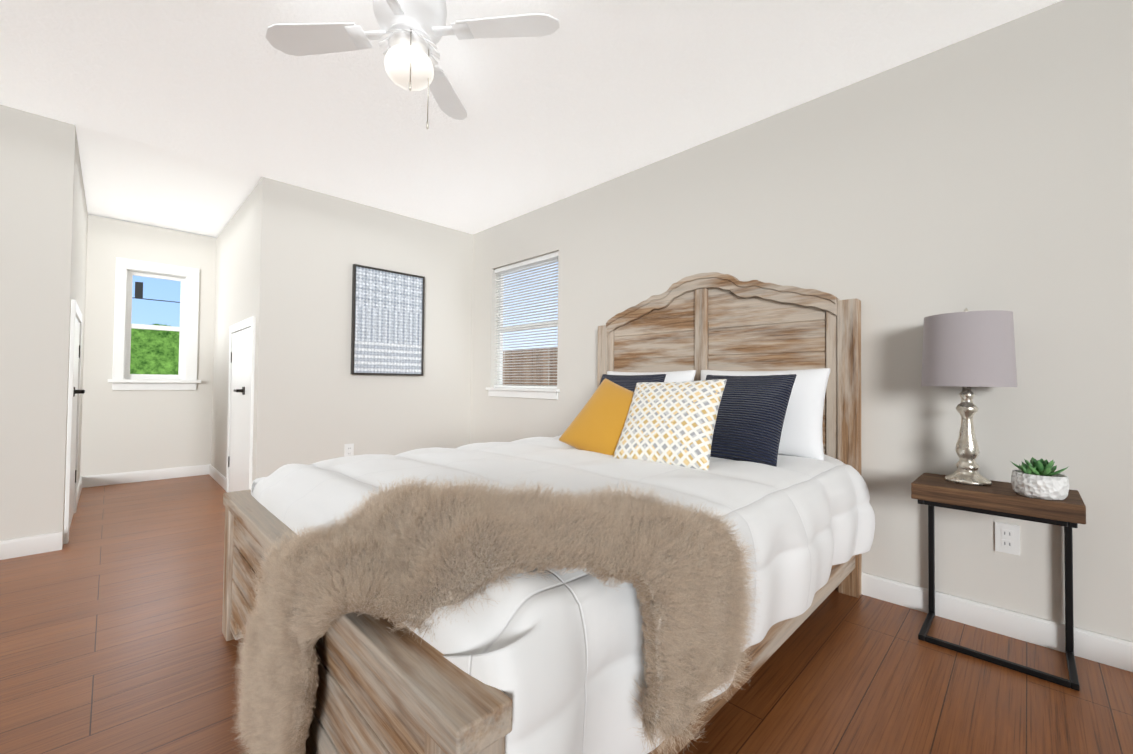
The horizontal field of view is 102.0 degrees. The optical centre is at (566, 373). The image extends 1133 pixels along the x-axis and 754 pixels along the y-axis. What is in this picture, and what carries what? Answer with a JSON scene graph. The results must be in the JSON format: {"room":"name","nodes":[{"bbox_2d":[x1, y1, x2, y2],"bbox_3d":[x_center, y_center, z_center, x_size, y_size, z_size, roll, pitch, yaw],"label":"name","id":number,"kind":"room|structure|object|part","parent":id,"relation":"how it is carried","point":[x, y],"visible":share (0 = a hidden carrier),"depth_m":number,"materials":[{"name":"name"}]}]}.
{"room":"bedroom","nodes":[
{"label":"bedroom","id":0,"kind":"room"},
{"bbox_2d":[32,116,87,547],"bbox_3d":[-3.665,-0.215,3.360,0.120,2.440,2.170,2,-2,-45],"label":"wall","id":1,"kind":"structure","parent":0,"point":[43,230],"depth_m":2.60,"materials":[{"name":"white paint"}]},
{"bbox_2d":[64,299,84,543],"bbox_3d":[-3.244,0.283,3.047,0.058,1.440,0.920,2,-2,-45],"label":"door","id":2,"kind":"structure","parent":1,"relation":"attached to","point":[74,391],"depth_m":2.94,"materials":[{"name":"white wood"}]},
{"bbox_2d":[77,476,83,503],"bbox_3d":[-3.953,0.959,3.710,0.014,0.100,1.010,2,-2,-45],"label":"baseboard","id":3,"kind":"structure","parent":1,"relation":"attached to","point":[81,481],"depth_m":3.85,"materials":[{"name":"white wood"}]},
{"bbox_2d":[80,215,215,476],"bbox_3d":[-4.017,-0.197,4.454,0.923,2.440,0.120,2,-2,-45],"label":"wall","id":4,"kind":"structure","parent":0,"point":[122,431],"depth_m":4.33,"materials":[{"name":"white paint"}]},
{"bbox_2d":[84,465,207,487],"bbox_3d":[-3.989,0.972,4.376,0.870,0.100,0.014,2,-2,-45],"label":"baseboard","id":5,"kind":"structure","parent":4,"relation":"attached to","point":[157,474],"depth_m":4.35,"materials":[{"name":"white wood"}]},
{"bbox_2d":[108,257,200,389],"bbox_3d":[-3.975,-0.454,4.457,0.665,1.225,0.180,2,-2,-45],"label":"window","id":6,"kind":"structure","parent":4,"relation":"in","point":[123,378],"depth_m":4.42,"materials":[{"name":"white"}]},
{"bbox_2d":[0,104,472,540],"bbox_3d":[-2.266,-0.202,3.304,3.614,2.440,0.120,2,-2,-45],"label":"wall","id":7,"kind":"structure","parent":0,"point":[288,256],"depth_m":3.58,"materials":[{"name":"white paint"}]},
{"bbox_2d":[0,532,62,559],"bbox_3d":[-3.135,0.941,2.335,0.764,0.100,0.014,2,-2,-45],"label":"baseboard","id":8,"kind":"structure","parent":7,"relation":"attached to","point":[31,545],"depth_m":2.52,"materials":[{"name":"white wood"}]},
{"bbox_2d":[344,443,353,456],"bbox_3d":[-1.759,0.626,3.710,0.070,0.114,0.008,2,-2,-45],"label":"outlet","id":9,"kind":"object","parent":7,"relation":"attached to","point":[348,449],"visible":0.96,"depth_m":3.71,"materials":[{"name":"white plastic"}]},
{"bbox_2d":[351,264,424,375],"bbox_3d":[-1.520,-0.436,3.940,0.620,0.898,0.030,2,-2,-45],"label":"canvas art","id":10,"kind":"object","parent":7,"relation":"attached to","point":[387,330],"visible":0.98,"depth_m":3.91,"materials":[{"name":"grey"}]},
{"bbox_2d":[211,177,282,482],"bbox_3d":[-2.925,-0.193,4.095,0.120,2.440,2.170,2,-2,-45],"label":"wall","id":11,"kind":"structure","parent":0,"point":[249,249],"depth_m":3.38,"materials":[{"name":"white paint"}]},
{"bbox_2d":[208,464,225,490],"bbox_3d":[-3.315,0.978,4.358,0.014,0.100,0.990,2,-2,-45],"label":"baseboard","id":12,"kind":"structure","parent":11,"relation":"attached to","point":[215,474],"depth_m":4.33,"materials":[{"name":"white wood"}]},
{"bbox_2d":[226,316,255,491],"bbox_3d":[-2.641,0.301,3.667,0.058,1.440,0.930,2,-2,-45],"label":"door","id":13,"kind":"structure","parent":11,"relation":"attached to","point":[239,457],"depth_m":3.65,"materials":[{"name":"white wood"}]},
{"bbox_2d":[0,0,1061,237],"bbox_3d":[-1.309,-1.470,2.463,3.734,0.080,6.780,2,-2,-45],"label":"ceiling","id":14,"kind":"structure","parent":0,"point":[588,94],"depth_m":2.31,"materials":[{"name":"white paint"}]},
{"bbox_2d":[265,0,559,129],"bbox_3d":[-0.585,-1.172,1.710,0.822,0.530,0.822,1,-1,-40],"label":"ceiling fan","id":15,"kind":"object","parent":14,"relation":"hanging from","point":[411,33],"visible":1,"depth_m":1.69,"materials":[{"name":"white"}]},
{"bbox_2d":[0,474,1132,753],"bbox_3d":[-1.334,1.040,2.414,3.734,0.060,6.780,2,-2,-45],"label":"floor","id":16,"kind":"structure","parent":0,"point":[112,638],"depth_m":1.54,"materials":[{"name":"brown wood"}]},
{"bbox_2d":[222,272,874,753],"bbox_3d":[0.041,0.202,1.927,2.252,1.624,1.782,2,-2,-45],"label":"bed","id":17,"kind":"object","parent":16,"relation":"on","point":[662,542],"visible":1,"depth_m":0.99,"materials":[{"name":"white fabric"}]},
{"bbox_2d":[251,435,874,753],"bbox_3d":[0.027,0.560,1.931,2.068,0.436,1.754,2,-2,-45],"label":"comforter","id":18,"kind":"object","parent":17,"relation":"on","point":[548,650],"depth_m":0.89,"materials":[{"name":"white fabric"}]},
{"bbox_2d":[607,370,695,381],"bbox_3d":[0.466,0.191,2.794,0.194,0.448,0.700,2,-2,-45],"label":"pillow","id":19,"kind":"object","parent":17,"relation":"on","point":[675,376],"depth_m":2.65,"materials":[{"name":"white fabric"}]},
{"bbox_2d":[700,368,829,460],"bbox_3d":[0.949,0.186,2.308,0.194,0.448,0.700,2,-2,-45],"label":"pillow","id":20,"kind":"object","parent":17,"relation":"on","point":[801,435],"depth_m":2.11,"materials":[{"name":"white"}]},
{"bbox_2d":[911,473,1085,690],"bbox_3d":[1.599,0.725,1.719,0.311,0.600,0.449,2,-2,-45],"label":"side table","id":21,"kind":"object","parent":16,"relation":"on","point":[995,498],"visible":1,"depth_m":1.66,"materials":[{"name":"brown wood"}]},
{"bbox_2d":[921,308,1016,485],"bbox_3d":[1.575,0.082,1.803,0.284,0.685,0.284,2,-2,-45],"label":"table lamp","id":22,"kind":"object","parent":21,"relation":"on","point":[966,472],"depth_m":1.72,"materials":[{"name":"grey fabric"}]},
{"bbox_3d":[1.577,-0.089,1.807,0.284,0.280,0.284,2,-2,-45],"label":"lamp shade","id":23,"kind":"part","parent":22,"relation":"part of","materials":[{"name":"grey fabric"}]},
{"bbox_2d":[1011,469,1068,499],"bbox_3d":[1.628,0.382,1.578,0.140,0.078,0.140,2,-2,-45],"label":"plant pot","id":24,"kind":"object","parent":21,"relation":"on","point":[1054,487],"visible":0.9,"depth_m":1.53,"materials":[{"name":"white ceramic"}]},
{"bbox_2d":[1012,457,1067,475],"bbox_3d":[1.630,0.322,1.583,0.136,0.064,0.144,2,-2,-45],"label":"succulent plant","id":25,"kind":"object","parent":24,"relation":"in","point":[1040,467],"visible":0.83,"depth_m":1.56,"materials":[{"name":"green plant"}]},
{"bbox_2d":[470,0,1132,641],"bbox_3d":[0.682,-0.179,2.985,0.120,2.440,4.730,2,-2,-45],"label":"wall","id":26,"kind":"structure","parent":0,"point":[992,168],"depth_m":1.97,"materials":[{"name":"white paint"}]},
{"bbox_2d":[486,387,559,399],"bbox_3d":[-0.380,0.169,3.987,0.110,0.082,0.965,2,-2,-45],"label":"window sill","id":27,"kind":"structure","parent":26,"relation":"attached to","point":[535,393],"depth_m":3.91,"materials":[{"name":"white wood"}]},
{"bbox_2d":[497,259,557,388],"bbox_3d":[-0.323,-0.419,4.050,0.035,1.140,0.905,2,-2,-45],"label":"window","id":28,"kind":"structure","parent":26,"relation":"in","point":[500,381],"depth_m":4.33,"materials":[{"name":"white plastic"}]},
{"bbox_2d":[494,251,558,388],"bbox_3d":[-0.356,-0.431,4.016,0.040,1.114,0.893,2,-2,-45],"label":"window blinds","id":29,"kind":"object","parent":28,"relation":"attached to","point":[530,262],"visible":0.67,"depth_m":4.00,"materials":[{"name":"white plastic"}]},
{"bbox_2d":[837,572,1132,671],"bbox_3d":[0.624,0.989,2.915,0.014,0.100,4.490,2,-2,-45],"label":"baseboard","id":30,"kind":"structure","parent":26,"relation":"attached to","point":[1104,649],"depth_m":1.80,"materials":[{"name":"white wood"}]},
{"bbox_2d":[995,522,1019,555],"bbox_3d":[1.737,0.650,1.807,0.008,0.114,0.070,2,-2,-45],"label":"electrical outlet plate","id":31,"kind":"object","parent":26,"relation":"attached to","point":[1007,538],"visible":1,"depth_m":1.80,"materials":[{"name":"white plastic"}]},
{"label":"outside","id":32,"kind":"structure","parent":0,"visible":0},
{"bbox_2d":[130,276,180,374],"bbox_3d":[-4.927,-1.212,5.675,6.000,5.500,0.120,2,-2,-45],"label":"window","id":33,"kind":"structure","parent":32,"point":[155,301],"depth_m":5.62,"materials":[{"name":"multicoloured"}]},
{"bbox_2d":[503,260,557,385],"bbox_3d":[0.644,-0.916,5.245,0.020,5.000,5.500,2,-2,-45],"label":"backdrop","id":34,"kind":"structure","parent":32,"point":[522,374],"depth_m":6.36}
]}

